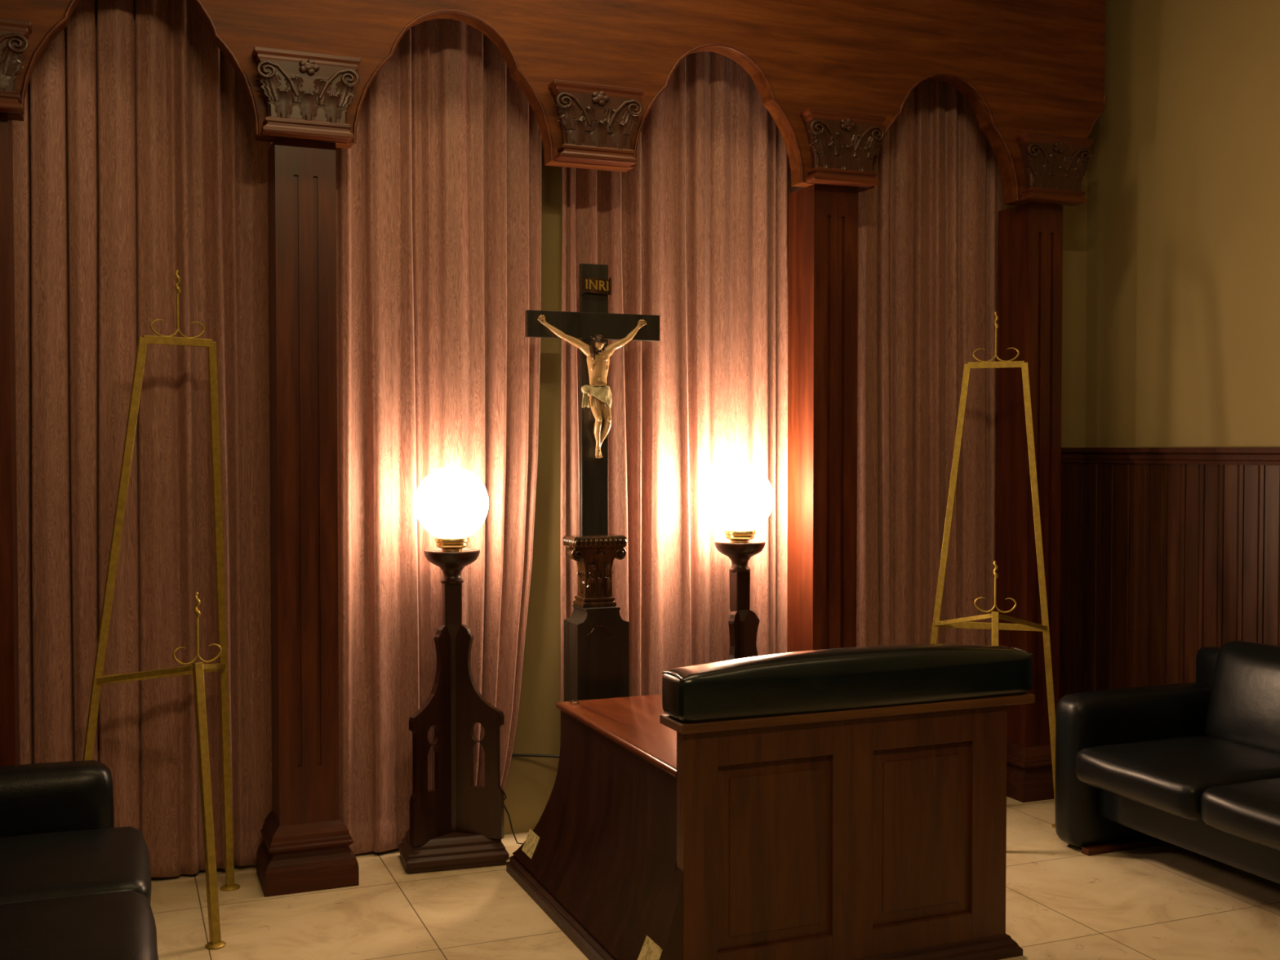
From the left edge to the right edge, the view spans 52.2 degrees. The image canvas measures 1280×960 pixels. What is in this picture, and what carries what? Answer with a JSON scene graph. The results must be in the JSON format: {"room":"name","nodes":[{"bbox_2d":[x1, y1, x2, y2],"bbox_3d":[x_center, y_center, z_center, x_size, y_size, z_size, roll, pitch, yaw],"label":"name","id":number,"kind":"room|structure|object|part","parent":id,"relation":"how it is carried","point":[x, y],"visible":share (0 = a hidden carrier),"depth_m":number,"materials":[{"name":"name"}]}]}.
{"room":"funeral home","nodes":[
{"label":"funeral home","id":0,"kind":"room"},
{"bbox_2d":[9,120,1087,865],"bbox_3d":[-0.639,-0.494,4.854,5.860,3.650,0.100,-1,2,-22],"label":"wall","id":1,"kind":"structure","parent":0,"point":[530,781],"depth_m":4.94,"materials":[{"name":"beige paint"}]},
{"bbox_2d":[10,0,272,877],"bbox_3d":[-1.594,-0.211,4.359,0.926,3.090,0.076,-1,2,-22],"label":"curtain","id":2,"kind":"object","parent":1,"relation":"hanging from","point":[138,161],"visible":0.7,"depth_m":4.33,"materials":[{"name":"fabric"}]},
{"bbox_2d":[335,18,541,854],"bbox_3d":[-0.744,-0.220,4.701,0.815,3.090,0.074,-1,2,-22],"label":"curtain","id":3,"kind":"object","parent":1,"relation":"hanging from","point":[438,190],"visible":0.7,"depth_m":4.68,"materials":[{"name":"fabric"}]},
{"bbox_2d":[511,753,559,758],"bbox_3d":[-0.304,1.034,4.888,0.733,0.024,0.062,0,1,-8],"label":"cable","id":4,"kind":"object","parent":1,"relation":"attached to","point":[513,754],"visible":0.33,"depth_m":4.89,"materials":[{"name":"black rubber"}]},
{"bbox_2d":[560,51,803,702],"bbox_3d":[0.207,-0.230,5.086,1.108,3.089,0.075,-1,2,-22],"label":"curtain","id":5,"kind":"object","parent":1,"relation":"hanging from","point":[694,236],"visible":0.48,"depth_m":5.06,"materials":[{"name":"fabric"}]},
{"bbox_2d":[856,80,1007,647],"bbox_3d":[1.203,-0.239,5.491,0.854,3.090,0.068,-1,2,-23],"label":"curtain","id":6,"kind":"object","parent":1,"relation":"hanging from","point":[928,231],"visible":0.57,"depth_m":5.48,"materials":[{"name":"fabric"}]},
{"bbox_2d":[1058,462,1083,699],"bbox_3d":[1.775,0.609,5.792,0.458,1.400,0.021,-1,2,-22],"label":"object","id":7,"kind":"structure","parent":1,"relation":"attached to","point":[1072,473],"depth_m":5.84,"materials":[{"name":"brown wood"}]},
{"bbox_2d":[150,796,1279,959],"bbox_3d":[0.560,1.453,1.934,5.860,0.100,6.500,-1,2,-22],"label":"floor","id":8,"kind":"structure","parent":0,"point":[1168,901],"depth_m":4.09,"materials":[{"name":"tile"}]},
{"bbox_2d":[0,17,32,766],"bbox_3d":[-2.016,-0.006,3.977,0.335,2.717,0.296,-1,2,-22],"label":"pilaster","id":9,"kind":"object","parent":8,"relation":"on","point":[14,33],"visible":0.86,"depth_m":3.96,"materials":[{"name":"brown wood"}]},
{"bbox_2d":[0,0,1106,205],"bbox_3d":[-0.591,-1.701,4.476,5.448,1.177,0.092,-1,2,-22],"label":"arched valance","id":10,"kind":"object","parent":9,"relation":"on","point":[1021,66],"visible":0.91,"depth_m":4.87,"materials":[{"name":"brown wood"}]},
{"bbox_2d":[548,80,644,167],"bbox_3d":[-0.154,-1.248,4.591,0.335,0.262,0.094,-1,2,-22],"label":"capital","id":11,"kind":"object","parent":10,"relation":"attached to","point":[597,122],"visible":1,"depth_m":4.56,"materials":[{"name":"brown wood"}]},
{"bbox_2d":[0,760,157,959],"bbox_3d":[-1.472,1.006,2.704,0.888,0.757,2.124,-1,2,-22],"label":"leather sofa","id":12,"kind":"object","parent":8,"relation":"on","point":[75,885],"visible":1,"depth_m":3.19,"materials":[{"name":"black leather"}]},
{"bbox_3d":[-1.865,1.079,3.596,0.778,0.558,0.179,-1,2,-22],"label":"arm","id":13,"kind":"part","parent":12,"relation":"part of","materials":[{"name":"black leather"}]},
{"bbox_2d":[0,825,151,904],"bbox_3d":[-1.601,1.024,3.260,0.710,0.159,0.558,-1,2,-22],"label":"seat cushion","id":14,"kind":"object","parent":12,"relation":"on","point":[45,866],"depth_m":3.24,"materials":[{"name":"black leather"}]},
{"bbox_2d":[0,889,157,959],"bbox_3d":[-1.390,1.037,2.738,0.708,0.157,0.559,-1,2,-22],"label":"seat cushion","id":15,"kind":"object","parent":12,"relation":"on","point":[110,924],"depth_m":2.81,"materials":[{"name":"black leather"}]},
{"bbox_2d":[82,270,239,949],"bbox_3d":[-1.481,0.348,3.952,0.551,2.017,0.562,-1,2,-22],"label":"easel","id":16,"kind":"object","parent":8,"relation":"on","point":[197,670],"visible":0.93,"depth_m":4.04,"materials":[{"name":"gold metal"}]},
{"bbox_3d":[-1.651,0.455,4.024,0.264,1.796,0.049,-1,2,-35],"label":"leg","id":17,"kind":"part","parent":16,"relation":"part of","materials":[{"name":"gold metal"}]},
{"bbox_3d":[-1.507,0.593,3.990,0.349,0.071,0.016,0,1,13],"label":"shelf arm","id":18,"kind":"part","parent":16,"relation":"part of","materials":[{"name":"gold metal"}]},
{"bbox_3d":[-1.287,0.956,3.877,0.028,0.806,0.222,-1,2,-32],"label":"leg","id":19,"kind":"part","parent":16,"relation":"part of","materials":[{"name":"gold metal"}]},
{"bbox_3d":[-1.355,0.590,4.122,0.016,0.071,0.347,0,1,-5],"label":"shelf arm","id":20,"kind":"part","parent":16,"relation":"part of","materials":[{"name":"gold metal"}]},
{"bbox_3d":[-1.236,1.353,3.804,0.058,0.010,0.058,-1,2,-22],"label":"foot plate","id":21,"kind":"part","parent":16,"relation":"part of","materials":[{"name":"gold metal"}]},
{"bbox_3d":[-1.375,0.450,4.258,0.044,1.793,0.089,1,2,28],"label":"leg","id":22,"kind":"part","parent":16,"relation":"part of","materials":[{"name":"gold metal"}]},
{"bbox_3d":[-1.350,1.340,4.301,0.064,0.010,0.058,-1,2,-22],"label":"foot plate","id":23,"kind":"part","parent":16,"relation":"part of","materials":[{"name":"gold metal"}]},
{"bbox_2d":[252,46,361,897],"bbox_3d":[-1.113,-0.015,4.342,0.335,2.717,0.296,-1,2,-22],"label":"pilaster","id":24,"kind":"object","parent":8,"relation":"on","point":[304,847],"visible":1,"depth_m":4.29,"materials":[{"name":"brown wood"}]},
{"bbox_3d":[-1.120,1.237,4.390,0.302,0.212,0.259,-1,2,-22],"label":"moulding","id":25,"kind":"part","parent":24,"relation":"part of","materials":[{"name":"brown wood"}]},
{"bbox_2d":[398,466,522,874],"bbox_3d":[-0.603,0.645,4.591,0.469,1.385,0.256,0,1,-17],"label":"globe lamp","id":26,"kind":"object","parent":8,"relation":"on","point":[457,824],"visible":1,"depth_m":4.53,"materials":[{"name":"brown wood"}]},
{"bbox_3d":[-0.657,0.075,4.561,0.256,0.243,0.256,0,1,-17],"label":"glass globe","id":27,"kind":"part","parent":26,"relation":"part of","materials":[{"name":"white glass"}]},
{"bbox_3d":[-0.657,0.796,4.579,0.062,0.885,0.062,0,1,-17],"label":"post","id":28,"kind":"part","parent":26,"relation":"part of","materials":[{"name":"brown wood"}]},
{"bbox_3d":[-0.487,1.214,4.732,0.173,0.234,0.030,0,1,-17],"label":"power cord","id":29,"kind":"part","parent":26,"relation":"part of","materials":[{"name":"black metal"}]},
{"bbox_2d":[524,263,659,702],"bbox_3d":[-0.156,0.282,4.676,0.504,2.108,0.163,-1,2,-22],"label":"crucifix","id":30,"kind":"object","parent":8,"relation":"on","point":[597,655],"visible":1,"depth_m":4.65,"materials":[{"name":"paint"}]},
{"bbox_3d":[-0.144,-0.497,4.609,0.064,0.036,0.065,-1,2,-22],"label":"thorn crown","id":31,"kind":"part","parent":30,"relation":"part of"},
{"bbox_2d":[706,465,773,660],"bbox_3d":[0.381,0.636,4.994,0.356,1.385,0.256,-1,2,-26],"label":"globe lamp","id":32,"kind":"object","parent":8,"relation":"on","point":[740,499],"visible":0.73,"depth_m":4.93,"materials":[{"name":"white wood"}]},
{"bbox_3d":[0.381,0.786,4.998,0.062,0.885,0.062,-1,2,-26],"label":"post","id":33,"kind":"part","parent":32,"relation":"part of","materials":[{"name":"brown wood"}]},
{"bbox_3d":[0.381,0.065,4.980,0.256,0.243,0.256,-1,2,-26],"label":"glass globe","id":34,"kind":"part","parent":32,"relation":"part of","materials":[{"name":"white glass"}]},
{"bbox_2d":[506,644,1035,959],"bbox_3d":[0.344,0.901,4.103,1.217,0.898,1.272,-1,2,-22],"label":"kneeler","id":35,"kind":"object","parent":8,"relation":"on","point":[845,803],"visible":1,"depth_m":3.57,"materials":[{"name":"brown wood"}]},
{"bbox_3d":[0.284,1.315,4.109,1.102,0.070,1.234,-1,2,-22],"label":"moulding","id":36,"kind":"part","parent":35,"relation":"part of","materials":[{"name":"brown wood"}]},
{"bbox_3d":[0.314,0.751,4.020,0.880,0.025,0.986,-1,2,-22],"label":"lid","id":37,"kind":"part","parent":35,"relation":"part of","materials":[{"name":"brown wood"}]},
{"bbox_3d":[0.357,0.989,3.474,0.343,0.493,0.007,-1,2,-22],"label":"raised panel","id":38,"kind":"part","parent":35,"relation":"part of","materials":[{"name":"brown wood"}]},
{"bbox_3d":[0.573,1.004,3.574,1.012,0.718,0.046,-1,2,-22],"label":"frame","id":39,"kind":"part","parent":35,"relation":"part of","materials":[{"name":"brown wood"}]},
{"bbox_2d":[662,644,1032,723],"bbox_3d":[0.594,0.559,3.611,1.116,0.190,0.159,-1,2,-22],"label":"cushion","id":40,"kind":"object","parent":35,"relation":"on","point":[908,683],"depth_m":3.53,"materials":[{"name":"black leather"}]},
{"bbox_3d":[0.786,0.985,3.647,0.327,0.493,0.007,-1,2,-22],"label":"raised panel","id":41,"kind":"part","parent":35,"relation":"part of","materials":[{"name":"brown wood"}]},
{"bbox_3d":[0.586,1.335,3.566,1.066,0.056,0.074,-1,2,-22],"label":"foot moulding","id":42,"kind":"part","parent":35,"relation":"part of","materials":[{"name":"brown wood"}]},
{"bbox_2d":[786,107,885,652],"bbox_3d":[0.732,-0.033,5.087,0.335,2.717,0.296,-1,2,-22],"label":"pilaster","id":43,"kind":"object","parent":8,"relation":"on","point":[823,261],"visible":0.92,"depth_m":5.03,"materials":[{"name":"brown wood"}]},
{"bbox_2d":[930,311,1055,828],"bbox_3d":[1.375,0.337,4.993,0.481,1.988,0.588,-1,2,-22],"label":"easel","id":44,"kind":"object","parent":8,"relation":"on","point":[961,623],"visible":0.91,"depth_m":5.06,"materials":[{"name":"gold metal"}]},
{"bbox_3d":[1.189,0.433,5.157,0.236,1.784,0.043,0,1,-2],"label":"leg","id":45,"kind":"part","parent":44,"relation":"part of","materials":[{"name":"gold metal"}]},
{"bbox_3d":[1.243,0.535,4.996,0.016,0.088,0.341,-1,2,-27],"label":"shelf arm","id":46,"kind":"part","parent":44,"relation":"part of","materials":[{"name":"gold metal"}]},
{"bbox_3d":[1.298,0.913,4.768,0.026,0.847,0.203,0,1,13],"label":"leg","id":47,"kind":"part","parent":44,"relation":"part of","materials":[{"name":"gold metal"}]},
{"bbox_3d":[1.440,0.536,4.936,0.307,0.088,0.016,-1,2,-36],"label":"shelf arm","id":48,"kind":"part","parent":44,"relation":"part of","materials":[{"name":"gold metal"}]},
{"bbox_3d":[1.551,0.436,5.041,0.029,1.784,0.200,-1,2,-40],"label":"leg","id":49,"kind":"part","parent":44,"relation":"part of","materials":[{"name":"gold metal"}]},
{"bbox_2d":[995,132,1093,802],"bbox_3d":[1.653,-0.042,5.460,0.335,2.717,0.296,-1,2,-22],"label":"pilaster","id":50,"kind":"object","parent":8,"relation":"on","point":[1030,240],"visible":0.96,"depth_m":5.41,"materials":[{"name":"brown wood"}]},
{"bbox_3d":[1.647,1.210,5.507,0.278,0.212,0.259,-1,2,-22],"label":"moulding","id":51,"kind":"part","parent":50,"relation":"part of","materials":[{"name":"brown wood"}]},
{"bbox_2d":[1054,640,1279,884],"bbox_3d":[2.218,0.976,3.936,0.888,0.757,2.124,-1,2,-22],"label":"leather sofa","id":52,"kind":"object","parent":8,"relation":"on","point":[1193,766],"visible":1,"depth_m":4.52,"materials":[{"name":"black leather"}]},
{"bbox_3d":[1.883,1.049,4.851,0.778,0.558,0.179,-1,2,-22],"label":"arm","id":53,"kind":"part","parent":52,"relation":"part of","materials":[{"name":"black leather"}]},
{"bbox_2d":[1075,735,1279,820],"bbox_3d":[1.925,0.996,4.425,0.708,0.157,0.558,-1,2,-22],"label":"seat cushion","id":54,"kind":"object","parent":52,"relation":"on","point":[1171,775],"depth_m":4.30,"materials":[{"name":"black leather"}]},
{"bbox_3d":[2.277,1.143,3.964,0.680,0.160,1.830,-1,2,-22],"label":"seat frame","id":55,"kind":"part","parent":52,"relation":"part of","materials":[{"name":"black leather"}]},
{"bbox_3d":[2.564,0.976,4.076,0.140,0.650,2.080,-1,2,-22],"label":"frame","id":56,"kind":"part","parent":52,"relation":"part of","materials":[{"name":"black leather"}]},
{"bbox_2d":[1200,777,1279,851],"bbox_3d":[2.136,1.008,3.903,0.708,0.157,0.559,-1,2,-22],"label":"seat cushion","id":57,"kind":"object","parent":52,"relation":"on","point":[1249,809],"depth_m":3.89,"materials":[{"name":"black leather"}]},
{"bbox_2d":[1204,640,1279,753],"bbox_3d":[2.242,0.795,4.548,0.262,0.422,0.554,-1,2,-22],"label":"cushion","id":58,"kind":"object","parent":52,"relation":"on","point":[1244,706],"depth_m":4.58,"materials":[{"name":"black leather"}]},
{"bbox_2d":[1084,0,1279,447],"bbox_3d":[3.249,-0.447,2.920,0.100,3.650,6.400,-1,2,-22],"label":"wall","id":59,"kind":"structure","parent":0,"point":[1183,330],"depth_m":5.31,"materials":[{"name":"beige paint"}]},
{"bbox_2d":[1061,447,1279,465],"bbox_3d":[2.961,-0.039,2.868,0.480,0.067,6.300,-1,2,-22],"label":"trim","id":60,"kind":"structure","parent":59,"relation":"attached to","point":[1184,455],"depth_m":5.33,"materials":[{"name":"brown wood"}]},
{"bbox_2d":[1081,462,1279,692],"bbox_3d":[3.174,0.678,2.973,0.021,1.400,6.302,-1,2,-22],"label":"wainscoting","id":61,"kind":"structure","parent":59,"relation":"attached to","point":[1179,560],"depth_m":5.37,"materials":[{"name":"brown wood"}]}
]}

